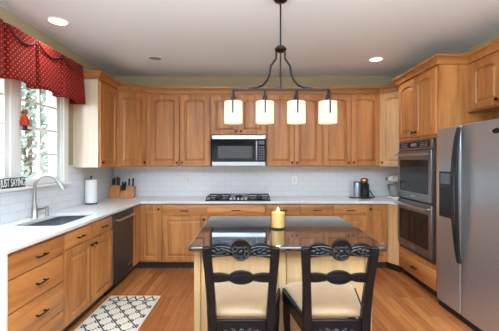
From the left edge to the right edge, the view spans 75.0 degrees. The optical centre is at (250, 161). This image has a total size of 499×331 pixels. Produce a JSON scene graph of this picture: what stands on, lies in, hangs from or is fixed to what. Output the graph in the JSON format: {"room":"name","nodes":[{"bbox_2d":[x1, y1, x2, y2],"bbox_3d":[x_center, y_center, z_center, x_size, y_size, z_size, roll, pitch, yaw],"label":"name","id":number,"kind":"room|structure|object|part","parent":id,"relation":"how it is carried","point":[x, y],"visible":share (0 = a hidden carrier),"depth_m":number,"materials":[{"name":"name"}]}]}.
{"room":"kitchen","nodes":[
{"label":"kitchen","id":0,"kind":"room"},
{"bbox_2d":[0,6,113,204],"bbox_3d":[-2.165,0.068,-0.527,0.150,2.736,10.945,0,0,0],"label":"wall","id":1,"kind":"structure","parent":0,"point":[6,16],"depth_m":3.55,"materials":[{"name":"beige paint"}]},
{"bbox_2d":[0,79,71,192],"bbox_3d":[-2.140,-0.355,2.885,0.200,1.227,1.630,0,0,0],"label":"window","id":2,"kind":"structure","parent":1,"relation":"in","point":[10,89],"depth_m":3.08,"materials":[{"name":"white paint"}]},
{"bbox_3d":[-2.127,-0.324,2.511,0.035,1.095,0.654,0,0,0],"label":"sash","id":3,"kind":"part","parent":2,"relation":"part of","materials":[{"name":"white paint"}]},
{"bbox_2d":[0,177,24,188],"bbox_3d":[-2.059,0.184,2.797,0.027,0.095,0.305,0,0,0],"label":"word sign","id":4,"kind":"object","parent":2,"relation":"on","point":[5,183],"visible":1,"depth_m":2.79,"materials":[{"name":"black wood"}]},
{"bbox_2d":[20,91,29,130],"bbox_3d":[-2.066,-0.499,2.978,0.074,0.420,0.082,0,0,37],"label":"hanging ornament","id":5,"kind":"object","parent":2,"relation":"hanging from","point":[24,120],"visible":1,"depth_m":2.96,"materials":[{"name":"red plastic"}]},
{"bbox_3d":[-2.095,0.235,2.885,0.110,0.022,1.630,0,0,0],"label":"sill","id":6,"kind":"part","parent":2,"relation":"part of","materials":[{"name":"white paint"}]},
{"bbox_3d":[-2.127,-0.324,3.259,0.035,1.095,0.654,0,0,0],"label":"sash","id":7,"kind":"part","parent":2,"relation":"part of","materials":[{"name":"white paint"}]},
{"bbox_2d":[0,18,85,103],"bbox_3d":[-1.997,-0.881,2.603,0.186,0.446,2.310,0,0,0],"label":"window valance","id":8,"kind":"object","parent":1,"relation":"attached to","point":[28,60],"visible":1,"depth_m":2.96,"materials":[{"name":"red fabric"}]},
{"bbox_3d":[-1.914,-1.044,2.743,0.020,0.099,0.373,0,0,0],"label":"swag trim","id":9,"kind":"part","parent":8,"relation":"part of","materials":[{"name":"red fabric"}]},
{"bbox_3d":[-1.914,-1.044,3.115,0.020,0.099,0.388,0,0,0],"label":"swag trim","id":10,"kind":"part","parent":8,"relation":"part of","materials":[{"name":"red fabric"}]},
{"bbox_3d":[-1.914,-1.044,3.506,0.020,0.100,0.411,0,0,0],"label":"swag trim","id":11,"kind":"part","parent":8,"relation":"part of","materials":[{"name":"red fabric"}]},
{"bbox_2d":[0,165,113,224],"bbox_3d":[-2.086,0.279,3.068,0.008,0.486,3.737,0,0,0],"label":"backsplash","id":12,"kind":"structure","parent":1,"relation":"attached to","point":[16,205],"depth_m":3.52,"materials":[{"name":"white tile"}]},
{"bbox_2d":[73,79,116,166],"bbox_3d":[-1.914,-0.453,4.054,0.348,1.033,0.496,0,0,0],"label":"upper cabinet","id":13,"kind":"object","parent":1,"relation":"attached to","point":[95,121],"visible":0.95,"depth_m":3.81,"materials":[{"name":"brown wood"}]},
{"bbox_3d":[-1.938,-0.453,3.809,0.295,1.033,0.006,0,0,0],"label":"panel","id":14,"kind":"part","parent":13,"relation":"part of","materials":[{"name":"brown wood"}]},
{"bbox_3d":[-1.780,-0.448,4.060,0.020,0.999,0.464,0,0,0],"label":"door","id":15,"kind":"part","parent":13,"relation":"part of","materials":[{"name":"brown wood"}]},
{"bbox_2d":[83,70,398,93],"bbox_3d":[0.022,-1.012,4.176,4.225,0.086,0.876,0,0,0],"label":"crown molding","id":16,"kind":"structure","parent":13,"relation":"on","point":[102,76],"depth_m":4.55,"materials":[{"name":"brown wood"}]},
{"bbox_2d":[116,89,146,166],"bbox_3d":[-1.782,-0.453,4.625,0.615,1.033,0.641,0,0,0],"label":"upper cabinet","id":17,"kind":"object","parent":1,"relation":"attached to","point":[131,106],"visible":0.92,"depth_m":4.44,"materials":[{"name":"brown wood"}]},
{"bbox_2d":[0,0,498,76],"bbox_3d":[0.205,-1.340,-0.527,4.890,0.080,11.245,0,0,0],"label":"ceiling","id":18,"kind":"structure","parent":0,"point":[193,38],"depth_m":3.29,"materials":[{"name":"paint"}]},
{"bbox_2d":[46,16,69,25],"bbox_3d":[-1.780,-1.296,3.000,0.194,0.007,0.194,0,0,0],"label":"recessed light","id":19,"kind":"object","parent":18,"relation":"in","point":[59,21],"visible":1,"depth_m":3.00,"materials":[{"name":"white glass"}]},
{"bbox_2d":[147,56,162,60],"bbox_3d":[-1.200,-1.296,4.070,0.194,0.007,0.194,0,0,0],"label":"recessed light","id":20,"kind":"object","parent":18,"relation":"in","point":[154,58],"visible":1,"depth_m":4.07,"materials":[{"name":"white paint"}]},
{"bbox_2d":[224,0,336,124],"bbox_3d":[0.232,-0.800,2.545,0.885,0.999,0.155,0,0,0],"label":"chandelier","id":21,"kind":"object","parent":18,"relation":"hanging from","point":[233,108],"visible":1,"depth_m":2.50,"materials":[{"name":"white glass"}]},
{"bbox_3d":[-0.139,-0.388,2.550,0.144,0.174,0.144,0,0,0],"label":"lamp shade","id":22,"kind":"part","parent":21,"relation":"part of","materials":[{"name":"white glass"}]},
{"bbox_3d":[0.094,-0.724,2.550,0.226,0.316,0.016,0,0,0],"label":"arm","id":23,"kind":"part","parent":21,"relation":"part of","materials":[{"name":"brown metal"}]},
{"bbox_3d":[0.108,-0.388,2.550,0.144,0.174,0.144,0,0,0],"label":"lamp shade","id":24,"kind":"part","parent":21,"relation":"part of","materials":[{"name":"white glass"}]},
{"bbox_3d":[0.232,-0.914,2.550,0.012,0.691,0.013,0,0,0],"label":"rod","id":25,"kind":"part","parent":21,"relation":"part of","materials":[{"name":"brown metal"}]},
{"bbox_3d":[0.355,-0.388,2.550,0.144,0.174,0.144,0,0,0],"label":"lamp shade","id":26,"kind":"part","parent":21,"relation":"part of","materials":[{"name":"white glass"}]},
{"bbox_3d":[0.370,-0.724,2.550,0.226,0.316,0.016,0,0,0],"label":"arm","id":27,"kind":"part","parent":21,"relation":"part of","materials":[{"name":"brown metal"}]},
{"bbox_3d":[0.603,-0.388,2.550,0.144,0.174,0.144,0,0,0],"label":"lamp shade","id":28,"kind":"part","parent":21,"relation":"part of","materials":[{"name":"white glass"}]},
{"bbox_2d":[368,57,383,61],"bbox_3d":[1.580,-1.296,4.110,0.194,0.007,0.194,0,0,0],"label":"recessed light","id":29,"kind":"object","parent":18,"relation":"in","point":[373,59],"visible":1,"depth_m":4.11,"materials":[{"name":"white glass"}]},
{"bbox_2d":[114,77,395,91],"bbox_3d":[0.205,0.068,5.020,4.890,2.736,0.150,0,0,0],"label":"wall","id":30,"kind":"structure","parent":0,"point":[143,81],"depth_m":4.95,"materials":[{"name":"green paint"}]},
{"bbox_2d":[147,94,211,166],"bbox_3d":[-1.028,-0.453,4.754,0.905,1.033,0.378,0,0,0],"label":"upper cabinet","id":31,"kind":"object","parent":30,"relation":"attached to","point":[178,125],"visible":0.98,"depth_m":4.60,"materials":[{"name":"brown wood"}]},
{"bbox_3d":[-1.224,-0.448,4.605,0.422,0.999,0.020,0,0,0],"label":"door","id":32,"kind":"part","parent":31,"relation":"part of","materials":[{"name":"brown wood"}]},
{"bbox_3d":[-0.793,-0.448,4.605,0.417,0.999,0.020,0,0,0],"label":"door","id":33,"kind":"part","parent":31,"relation":"part of","materials":[{"name":"brown wood"}]},
{"bbox_2d":[186,176,189,183],"bbox_3d":[-0.958,0.274,4.933,0.072,0.116,0.008,0,0,0],"label":"wall outlet","id":34,"kind":"object","parent":30,"relation":"attached to","point":[187,177],"visible":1,"depth_m":4.93,"materials":[{"name":"white paint"}]},
{"bbox_2d":[211,94,265,135],"bbox_3d":[-0.177,-0.672,4.754,0.795,0.593,0.378,0,0,0],"label":"upper cabinet","id":35,"kind":"object","parent":30,"relation":"attached to","point":[249,126],"visible":0.75,"depth_m":4.60,"materials":[{"name":"brown wood"}]},
{"bbox_3d":[-0.371,-0.667,4.605,0.380,0.559,0.020,0,0,0],"label":"door","id":36,"kind":"part","parent":35,"relation":"part of","materials":[{"name":"brown wood"}]},
{"bbox_2d":[212,135,265,165],"bbox_3d":[-0.172,-0.161,4.715,0.752,0.425,0.436,0,0,0],"label":"microwave","id":37,"kind":"object","parent":35,"relation":"attached to","point":[227,150],"visible":1,"depth_m":4.54,"materials":[{"name":"metal"}]},
{"bbox_3d":[-0.239,-0.162,4.560,0.613,0.314,0.030,0,0,0],"label":"door","id":38,"kind":"part","parent":37,"relation":"part of","materials":[{"name":"black glass"}]},
{"bbox_3d":[-0.172,-0.347,4.562,0.752,0.052,0.026,0,0,0],"label":"vent panel","id":39,"kind":"part","parent":37,"relation":"part of","materials":[{"name":"silver metal"}]},
{"bbox_3d":[-0.172,0.025,4.562,0.752,0.055,0.026,0,0,0],"label":"panel","id":40,"kind":"part","parent":37,"relation":"part of","materials":[{"name":"silver metal"}]},
{"bbox_3d":[0.147,-0.162,4.560,0.110,0.314,0.030,0,0,0],"label":"control panel","id":41,"kind":"part","parent":37,"relation":"part of","materials":[{"name":"black glass"}]},
{"bbox_3d":[0.016,-0.667,4.605,0.380,0.559,0.020,0,0,0],"label":"door","id":42,"kind":"part","parent":35,"relation":"part of","materials":[{"name":"brown wood"}]},
{"bbox_2d":[114,166,397,195],"bbox_3d":[0.209,0.279,4.941,4.582,0.486,0.008,0,0,0],"label":"backsplash","id":43,"kind":"structure","parent":30,"relation":"attached to","point":[232,180],"depth_m":4.94,"materials":[{"name":"white tile"}]},
{"bbox_2d":[265,94,321,166],"bbox_3d":[0.613,-0.453,4.754,0.785,1.033,0.378,0,0,0],"label":"upper cabinet","id":44,"kind":"object","parent":30,"relation":"attached to","point":[286,145],"visible":0.9,"depth_m":4.60,"materials":[{"name":"brown wood"}]},
{"bbox_3d":[0.421,-0.448,4.605,0.374,0.999,0.020,0,0,0],"label":"door","id":45,"kind":"part","parent":44,"relation":"part of","materials":[{"name":"brown wood"}]},
{"bbox_3d":[0.804,-0.448,4.605,0.374,0.999,0.020,0,0,0],"label":"door","id":46,"kind":"part","parent":44,"relation":"part of","materials":[{"name":"brown wood"}]},
{"bbox_2d":[292,176,296,183],"bbox_3d":[0.660,0.274,4.933,0.072,0.116,0.008,0,0,0],"label":"wall outlet","id":47,"kind":"object","parent":30,"relation":"attached to","point":[294,178],"visible":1,"depth_m":4.93,"materials":[{"name":"white paint"}]},
{"bbox_2d":[322,94,378,166],"bbox_3d":[1.415,-0.453,4.754,0.820,1.033,0.378,0,0,0],"label":"upper cabinet","id":48,"kind":"object","parent":30,"relation":"attached to","point":[353,141],"visible":0.88,"depth_m":4.60,"materials":[{"name":"brown wood"}]},
{"bbox_3d":[1.215,-0.448,4.605,0.392,0.999,0.020,0,0,0],"label":"door","id":49,"kind":"part","parent":48,"relation":"part of","materials":[{"name":"brown wood"}]},
{"bbox_3d":[1.615,-0.448,4.605,0.392,0.999,0.020,0,0,0],"label":"door","id":50,"kind":"part","parent":48,"relation":"part of","materials":[{"name":"brown wood"}]},
{"bbox_2d":[379,91,398,166],"bbox_3d":[2.160,-0.453,4.625,0.680,1.033,0.641,0,0,0],"label":"upper cabinet","id":51,"kind":"object","parent":30,"relation":"attached to","point":[388,102],"visible":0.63,"depth_m":4.51,"materials":[{"name":"brown wood"}]},
{"bbox_2d":[67,262,473,330],"bbox_3d":[0.205,1.466,-0.527,4.890,0.060,11.245,0,0,0],"label":"floor","id":52,"kind":"structure","parent":0,"point":[399,303],"depth_m":3.32,"materials":[{"name":"brown wood"}]},
{"bbox_2d":[0,234,63,330],"bbox_3d":[-1.765,0.995,2.261,0.650,0.882,0.632,0,0,0],"label":"base cabinet","id":53,"kind":"object","parent":52,"relation":"on","point":[35,271],"depth_m":2.21,"materials":[{"name":"brown wood"}]},
{"bbox_3d":[-1.780,0.995,1.955,0.620,0.882,0.020,0,0,0],"label":"end panel","id":54,"kind":"part","parent":53,"relation":"part of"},
{"bbox_3d":[-1.485,0.651,2.271,0.020,0.146,0.600,0,0,0],"label":"drawer","id":55,"kind":"part","parent":53,"relation":"part of","materials":[{"name":"brown wood"}]},
{"bbox_3d":[-1.485,0.835,2.271,0.020,0.198,0.600,0,0,0],"label":"drawer","id":56,"kind":"part","parent":53,"relation":"part of","materials":[{"name":"brown wood"}]},
{"bbox_3d":[-1.485,1.054,2.271,0.020,0.216,0.600,0,0,0],"label":"drawer","id":57,"kind":"part","parent":53,"relation":"part of","materials":[{"name":"brown wood"}]},
{"bbox_3d":[-1.458,1.054,2.271,0.038,0.011,0.116,0,0,0],"label":"handle","id":58,"kind":"part","parent":53,"relation":"part of","materials":[{"name":"black metal"}]},
{"bbox_3d":[-1.485,1.245,2.271,0.020,0.142,0.600,0,0,0],"label":"drawer","id":59,"kind":"part","parent":53,"relation":"part of","materials":[{"name":"brown wood"}]},
{"bbox_2d":[62,215,111,330],"bbox_3d":[-1.761,0.995,3.023,0.644,0.882,0.893,0,0,0],"label":"base cabinet","id":60,"kind":"object","parent":52,"relation":"on","point":[87,254],"visible":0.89,"depth_m":2.92,"materials":[{"name":"brown wood"}]},
{"bbox_3d":[-1.485,0.641,2.800,0.020,0.126,0.434,0,0,0],"label":"drawer","id":61,"kind":"part","parent":60,"relation":"part of","materials":[{"name":"brown wood"}]},
{"bbox_3d":[-1.485,1.016,2.800,0.020,0.600,0.434,0,0,0],"label":"door","id":62,"kind":"part","parent":60,"relation":"part of","materials":[{"name":"brown wood"}]},
{"bbox_3d":[-1.485,0.641,3.247,0.020,0.126,0.434,0,0,0],"label":"drawer","id":63,"kind":"part","parent":60,"relation":"part of","materials":[{"name":"brown wood"}]},
{"bbox_3d":[-1.485,1.016,3.247,0.020,0.600,0.434,0,0,0],"label":"door","id":64,"kind":"part","parent":60,"relation":"part of","materials":[{"name":"brown wood"}]},
{"bbox_2d":[74,296,160,330],"bbox_3d":[-1.232,1.432,3.015,0.536,0.007,0.920,0,0,0],"label":"rug","id":65,"kind":"object","parent":52,"relation":"on","point":[117,313],"visible":1,"depth_m":3.04,"materials":[{"name":"white fabric"}]},
{"bbox_2d":[104,207,135,295],"bbox_3d":[-1.738,1.000,3.771,0.635,0.872,0.596,0,0,0],"label":"dishwasher","id":66,"kind":"object","parent":52,"relation":"on","point":[122,221],"visible":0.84,"depth_m":3.70,"materials":[{"name":"black metal"}]},
{"bbox_3d":[-1.499,0.947,3.771,0.052,0.758,0.590,0,0,0],"label":"door","id":67,"kind":"part","parent":66,"relation":"part of","materials":[{"name":"metal"}]},
{"bbox_3d":[-1.448,0.636,3.771,0.055,0.021,0.498,0,0,0],"label":"handle","id":68,"kind":"part","parent":66,"relation":"part of","materials":[{"name":"silver metal"}]},
{"bbox_2d":[126,204,163,275],"bbox_3d":[-1.634,0.995,4.506,0.898,0.882,0.866,0,0,0],"label":"base cabinet","id":69,"kind":"object","parent":52,"relation":"on","point":[147,220],"visible":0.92,"depth_m":4.32,"materials":[{"name":"brown wood"}]},
{"bbox_3d":[-1.485,0.947,4.194,0.020,0.738,0.235,0,0,0],"label":"door","id":70,"kind":"part","parent":69,"relation":"part of","materials":[{"name":"brown wood"}]},
{"bbox_3d":[-1.331,0.947,4.325,0.280,0.738,0.020,0,0,0],"label":"door","id":71,"kind":"part","parent":69,"relation":"part of","materials":[{"name":"brown wood"}]},
{"bbox_2d":[162,204,206,267],"bbox_3d":[-0.885,0.995,4.601,0.600,0.882,0.644,0,0,0],"label":"base cabinet","id":72,"kind":"object","parent":52,"relation":"on","point":[181,223],"visible":0.8,"depth_m":4.32,"materials":[{"name":"brown wood"}]},
{"bbox_3d":[-0.885,0.641,4.325,0.588,0.126,0.020,0,0,0],"label":"drawer","id":73,"kind":"part","parent":72,"relation":"part of","materials":[{"name":"brown wood"}]},
{"bbox_2d":[207,204,265,220],"bbox_3d":[-0.195,0.995,4.601,0.780,0.882,0.644,0,0,0],"label":"drawer","id":74,"kind":"object","parent":52,"relation":"on","point":[212,209],"visible":0.2,"depth_m":4.32,"materials":[{"name":"brown wood"}]},
{"bbox_3d":[-0.195,0.641,4.325,0.768,0.126,0.020,0,0,0],"label":"drawer","id":75,"kind":"part","parent":74,"relation":"part of","materials":[{"name":"brown wood"}]},
{"bbox_2d":[202,239,279,330],"bbox_3d":[-0.048,0.902,1.801,0.465,1.075,0.550,0,0,0],"label":"counter stool","id":76,"kind":"object","parent":52,"relation":"on","point":[239,297],"visible":1,"depth_m":1.61,"materials":[{"name":"black paint"}]},
{"bbox_3d":[-0.201,0.921,1.606,0.052,1.032,0.122,0,0,12],"label":"post","id":77,"kind":"part","parent":76,"relation":"part of","materials":[{"name":"black paint"}]},
{"bbox_3d":[-0.048,0.562,1.588,0.304,0.072,0.046,0,0,0],"label":"rail","id":78,"kind":"part","parent":76,"relation":"part of","materials":[{"name":"black paint"}]},
{"bbox_3d":[-0.048,0.419,1.555,0.300,0.110,0.058,0,0,0],"label":"crest rail","id":79,"kind":"part","parent":76,"relation":"part of","materials":[{"name":"black paint"}]},
{"bbox_2d":[215,282,277,316],"bbox_3d":[-0.048,0.776,1.867,0.474,0.066,0.429,0,0,0],"label":"seat cushion","id":80,"kind":"object","parent":76,"relation":"on","point":[232,300],"depth_m":1.76,"materials":[{"name":"beige fabric"}]},
{"bbox_3d":[0.105,0.921,1.606,0.052,1.032,0.122,0,0,-12],"label":"post","id":81,"kind":"part","parent":76,"relation":"part of","materials":[{"name":"black paint"}]},
{"bbox_3d":[0.154,1.122,2.041,0.052,0.635,0.056,0,0,0],"label":"leg","id":82,"kind":"part","parent":76,"relation":"part of","materials":[{"name":"black paint"}]},
{"bbox_2d":[194,252,371,330],"bbox_3d":[0.207,0.995,2.613,1.150,0.882,1.034,0,0,0],"label":"kitchen island","id":83,"kind":"object","parent":52,"relation":"on","point":[289,270],"visible":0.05,"depth_m":2.10,"materials":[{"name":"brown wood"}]},
{"bbox_3d":[-0.347,0.995,2.113,0.042,0.882,0.034,0,0,0],"label":"post","id":84,"kind":"part","parent":83,"relation":"part of","materials":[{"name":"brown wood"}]},
{"bbox_3d":[-0.073,0.965,2.106,0.494,0.822,0.012,0,0,0],"label":"panel","id":85,"kind":"part","parent":83,"relation":"part of","materials":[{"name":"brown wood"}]},
{"bbox_3d":[0.202,0.995,2.113,0.044,0.882,0.034,0,0,0],"label":"post","id":86,"kind":"part","parent":83,"relation":"part of","materials":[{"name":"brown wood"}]},
{"bbox_2d":[188,216,387,251],"bbox_3d":[0.229,0.537,2.567,1.242,0.030,1.145,0,0,0],"label":"island countertop","id":87,"kind":"structure","parent":83,"relation":"on","point":[298,231],"depth_m":2.41,"materials":[{"name":"black stone"}]},
{"bbox_2d":[270,209,284,227],"bbox_3d":[0.213,0.440,2.560,0.123,0.161,0.123,0,0,0],"label":"candle","id":88,"kind":"object","parent":87,"relation":"on","point":[277,217],"visible":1,"depth_m":2.52,"materials":[{"name":"yellow wax"}]},
{"bbox_3d":[0.482,0.965,2.106,0.504,0.822,0.012,0,0,0],"label":"panel","id":89,"kind":"part","parent":83,"relation":"part of","materials":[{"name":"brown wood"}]},
{"bbox_3d":[0.761,0.995,2.113,0.042,0.882,0.034,0,0,0],"label":"post","id":90,"kind":"part","parent":83,"relation":"part of","materials":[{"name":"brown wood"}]},
{"bbox_2d":[266,204,299,215],"bbox_3d":[0.425,0.995,4.601,0.460,0.882,0.644,0,0,0],"label":"drawer","id":91,"kind":"object","parent":52,"relation":"on","point":[289,209],"visible":0.18,"depth_m":4.32,"materials":[{"name":"brown wood"}]},
{"bbox_2d":[300,204,332,215],"bbox_3d":[0.875,0.995,4.601,0.440,0.882,0.644,0,0,0],"label":"drawer","id":92,"kind":"object","parent":52,"relation":"on","point":[305,209],"visible":0.22,"depth_m":4.32,"materials":[{"name":"brown wood"}]},
{"bbox_2d":[282,239,379,330],"bbox_3d":[0.428,0.902,1.801,0.465,1.075,0.550,0,0,0],"label":"counter stool","id":93,"kind":"object","parent":52,"relation":"on","point":[311,297],"visible":1,"depth_m":1.62,"materials":[{"name":"black paint"}]},
{"bbox_3d":[0.226,1.122,2.041,0.052,0.635,0.056,0,0,0],"label":"leg","id":94,"kind":"part","parent":93,"relation":"part of","materials":[{"name":"black paint"}]},
{"bbox_3d":[0.275,0.921,1.606,0.052,1.032,0.122,0,0,12],"label":"post","id":95,"kind":"part","parent":93,"relation":"part of","materials":[{"name":"black paint"}]},
{"bbox_2d":[284,282,359,316],"bbox_3d":[0.428,0.776,1.867,0.474,0.066,0.429,0,0,0],"label":"seat cushion","id":96,"kind":"object","parent":93,"relation":"on","point":[328,299],"depth_m":1.79,"materials":[{"name":"beige fabric"}]},
{"bbox_3d":[0.428,0.562,1.588,0.304,0.072,0.046,0,0,0],"label":"rail","id":97,"kind":"part","parent":93,"relation":"part of","materials":[{"name":"black paint"}]},
{"bbox_3d":[0.428,0.419,1.555,0.300,0.110,0.058,0,0,0],"label":"crest rail","id":98,"kind":"part","parent":93,"relation":"part of","materials":[{"name":"black paint"}]},
{"bbox_3d":[0.581,0.921,1.606,0.052,1.032,0.122,0,0,-12],"label":"post","id":99,"kind":"part","parent":93,"relation":"part of","materials":[{"name":"black paint"}]},
{"bbox_2d":[333,204,366,233],"bbox_3d":[1.320,0.995,4.601,0.450,0.882,0.644,0,0,0],"label":"base cabinet","id":100,"kind":"object","parent":52,"relation":"on","point":[355,214],"visible":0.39,"depth_m":4.32,"materials":[{"name":"brown wood"}]},
{"bbox_3d":[1.320,0.641,4.325,0.438,0.126,0.020,0,0,0],"label":"drawer","id":101,"kind":"part","parent":100,"relation":"part of","materials":[{"name":"brown wood"}]},
{"bbox_3d":[1.320,1.016,4.325,0.438,0.600,0.020,0,0,0],"label":"door","id":102,"kind":"part","parent":100,"relation":"part of","materials":[{"name":"brown wood"}]},
{"bbox_2d":[367,204,387,267],"bbox_3d":[1.685,0.995,4.604,0.280,0.882,0.638,0,0,0],"label":"base cabinet","id":103,"kind":"object","parent":52,"relation":"on","point":[377,214],"visible":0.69,"depth_m":4.32,"materials":[{"name":"brown wood"}]},
{"bbox_2d":[387,204,399,271],"bbox_3d":[2.160,0.995,4.560,0.670,0.882,0.750,0,0,0],"label":"base cabinet","id":104,"kind":"object","parent":52,"relation":"on","point":[393,244],"visible":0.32,"depth_m":4.27,"materials":[{"name":"brown wood"}]},
{"bbox_2d":[0,196,397,254],"bbox_3d":[0.209,0.537,3.436,4.582,0.030,3.002,0,0,0],"label":"countertop","id":105,"kind":"structure","parent":104,"relation":"on","point":[14,236],"depth_m":3.62,"materials":[{"name":"white stone"}]},
{"bbox_2d":[31,174,65,218],"bbox_3d":[-1.938,0.318,3.116,0.286,0.408,0.125,0,0,-32],"label":"faucet","id":106,"kind":"object","parent":105,"relation":"on","point":[34,211],"visible":1,"depth_m":3.03,"materials":[{"name":"silver metal"}]},
{"bbox_3d":[-1.987,0.475,3.107,0.038,0.094,0.118,0,0,21],"label":"lever","id":107,"kind":"part","parent":106,"relation":"part of","materials":[{"name":"silver metal"}]},
{"bbox_2d":[26,216,86,225],"bbox_3d":[-1.765,0.644,2.995,0.400,0.183,0.690,0,0,0],"label":"sink","id":108,"kind":"object","parent":105,"relation":"in","point":[60,220],"visible":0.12,"depth_m":3.29,"materials":[{"name":"silver metal"}]},
{"bbox_2d":[85,176,97,204],"bbox_3d":[-1.985,0.346,4.040,0.150,0.350,0.150,0,0,0],"label":"paper towel holder","id":109,"kind":"object","parent":105,"relation":"on","point":[90,184],"visible":1,"depth_m":3.99,"materials":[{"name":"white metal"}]},
{"bbox_2d":[109,185,135,198],"bbox_3d":[-1.866,0.428,4.741,0.333,0.188,0.170,0,0,-8],"label":"knife block","id":110,"kind":"object","parent":105,"relation":"on","point":[116,191],"visible":0.86,"depth_m":4.68,"materials":[{"name":"brown wood"}]},
{"bbox_2d":[205,193,270,200],"bbox_3d":[-0.174,0.495,4.615,0.880,0.053,0.510,0,0,0],"label":"gas cooktop","id":111,"kind":"object","parent":105,"relation":"in","point":[218,197],"visible":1,"depth_m":4.45,"materials":[{"name":"black metal"}]},
{"bbox_2d":[349,178,374,198],"bbox_3d":[1.611,0.375,4.713,0.361,0.293,0.225,0,0,0],"label":"coffee machine","id":112,"kind":"object","parent":105,"relation":"on","point":[361,190],"visible":1,"depth_m":4.68,"materials":[{"name":"black plastic"}]},
{"bbox_3d":[1.545,0.401,4.730,0.104,0.211,0.103,0,0,0],"label":"water tank","id":113,"kind":"part","parent":112,"relation":"part of","materials":[{"name":"silver metal"}]},
{"bbox_2d":[385,175,398,199],"bbox_3d":[2.086,0.349,4.600,0.352,0.345,0.216,0,0,0],"label":"stand mixer","id":114,"kind":"object","parent":105,"relation":"on","point":[393,188],"visible":0.49,"depth_m":4.55,"materials":[{"name":"white metal"}]},
{"bbox_2d":[388,184,398,196],"bbox_3d":[2.050,0.404,4.600,0.216,0.164,0.216,0,0,0],"label":"bowl","id":115,"kind":"object","parent":114,"relation":"on","point":[393,188],"depth_m":4.55,"materials":[{"name":"silver metal"}]},
{"bbox_2d":[399,64,496,296],"bbox_3d":[2.173,0.224,3.737,0.648,2.425,0.886,0,0,0],"label":"tall cabinet","id":116,"kind":"object","parent":52,"relation":"on","point":[437,98],"visible":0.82,"depth_m":3.43,"materials":[{"name":"brown wood"}]},
{"bbox_3d":[1.895,-0.628,3.946,0.020,0.672,0.409,0,0,0],"label":"door","id":117,"kind":"part","parent":116,"relation":"part of","materials":[{"name":"brown wood"}]},
{"bbox_2d":[394,138,435,264],"bbox_3d":[2.112,0.407,3.737,0.626,1.310,0.770,0,0,0],"label":"double oven","id":118,"kind":"object","parent":116,"relation":"in","point":[416,203],"visible":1,"depth_m":3.62,"materials":[{"name":"silver metal"}]},
{"bbox_3d":[1.832,-0.085,3.737,0.066,0.028,0.710,0,0,0],"label":"handle","id":119,"kind":"part","parent":118,"relation":"part of","materials":[{"name":"silver metal"}]},
{"bbox_3d":[1.832,0.502,3.737,0.066,0.028,0.710,0,0,0],"label":"handle","id":120,"kind":"part","parent":118,"relation":"part of","materials":[{"name":"silver metal"}]},
{"bbox_3d":[1.873,0.150,3.737,0.025,0.560,0.762,0,0,0],"label":"door","id":121,"kind":"part","parent":118,"relation":"part of","materials":[{"name":"metal"}]},
{"bbox_3d":[1.873,0.737,3.737,0.025,0.560,0.762,0,0,0],"label":"door","id":122,"kind":"part","parent":118,"relation":"part of","materials":[{"name":"metal"}]},
{"bbox_3d":[1.879,-0.194,3.737,0.015,0.101,0.762,0,0,0],"label":"control panel","id":123,"kind":"part","parent":118,"relation":"part of","materials":[{"name":"metal"}]},
{"bbox_3d":[1.895,1.216,3.737,0.020,0.196,0.816,0,0,0],"label":"drawer","id":124,"kind":"part","parent":116,"relation":"part of","materials":[{"name":"brown wood"}]},
{"bbox_3d":[1.895,-0.628,3.529,0.020,0.672,0.409,0,0,0],"label":"door","id":125,"kind":"part","parent":116,"relation":"part of","materials":[{"name":"brown wood"}]},
{"bbox_2d":[392,37,498,85],"bbox_3d":[2.168,-1.032,3.279,0.663,0.086,1.939,0,0,0],"label":"crown molding","id":126,"kind":"structure","parent":116,"relation":"attached to","point":[491,47],"depth_m":3.26,"materials":[{"name":"brown wood"}]},
{"bbox_2d":[437,118,498,330],"bbox_3d":[2.138,0.552,2.825,0.668,1.768,0.901,0,0,0],"label":"refrigerator","id":127,"kind":"object","parent":52,"relation":"on","point":[467,154],"visible":1,"depth_m":2.79,"materials":[{"name":"metal"}]},
{"bbox_3d":[1.903,0.519,3.094,0.062,1.703,0.364,0,0,0],"label":"freezer door","id":128,"kind":"part","parent":127,"relation":"part of","materials":[{"name":"metal"}]},
{"bbox_3d":[1.836,0.298,2.926,0.074,1.218,0.034,0,0,23],"label":"handle","id":129,"kind":"part","parent":127,"relation":"part of","materials":[{"name":"black plastic"}]},
{"bbox_3d":[1.836,0.298,2.882,0.074,1.218,0.034,0,0,-23],"label":"handle","id":130,"kind":"part","parent":127,"relation":"part of","materials":[{"name":"black plastic"}]},
{"bbox_3d":[1.903,0.519,2.638,0.062,1.703,0.525,0,0,0],"label":"fridge door","id":131,"kind":"part","parent":127,"relation":"part of","materials":[{"name":"metal"}]},
{"bbox_2d":[421,33,498,118],"bbox_3d":[2.575,0.068,-0.527,0.150,2.736,10.945,0,0,0],"label":"wall","id":132,"kind":"structure","parent":0,"point":[496,36],"depth_m":3.51,"materials":[{"name":"beige paint"}]},
{"bbox_2d":[469,51,498,112],"bbox_3d":[2.326,-0.745,2.834,0.343,0.488,0.915,0,0,0],"label":"upper cabinet","id":133,"kind":"object","parent":132,"relation":"attached to","point":[484,72],"visible":1,"depth_m":3.06,"materials":[{"name":"brown wood"}]},
{"label":"outside","id":134,"kind":"structure","parent":0,"visible":0},
{"bbox_3d":[-21.195,2.161,12.500,37.610,0.050,55.000,0,0,0],"label":"lawn","id":135,"kind":"structure","parent":134,"visible":0},
{"bbox_2d":[21,81,47,177],"bbox_3d":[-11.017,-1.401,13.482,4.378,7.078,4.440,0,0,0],"label":"leafy tree","id":136,"kind":"object","parent":135,"relation":"on","point":[22,134],"visible":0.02,"depth_m":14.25,"materials":[{"name":"green plant"}]}
]}

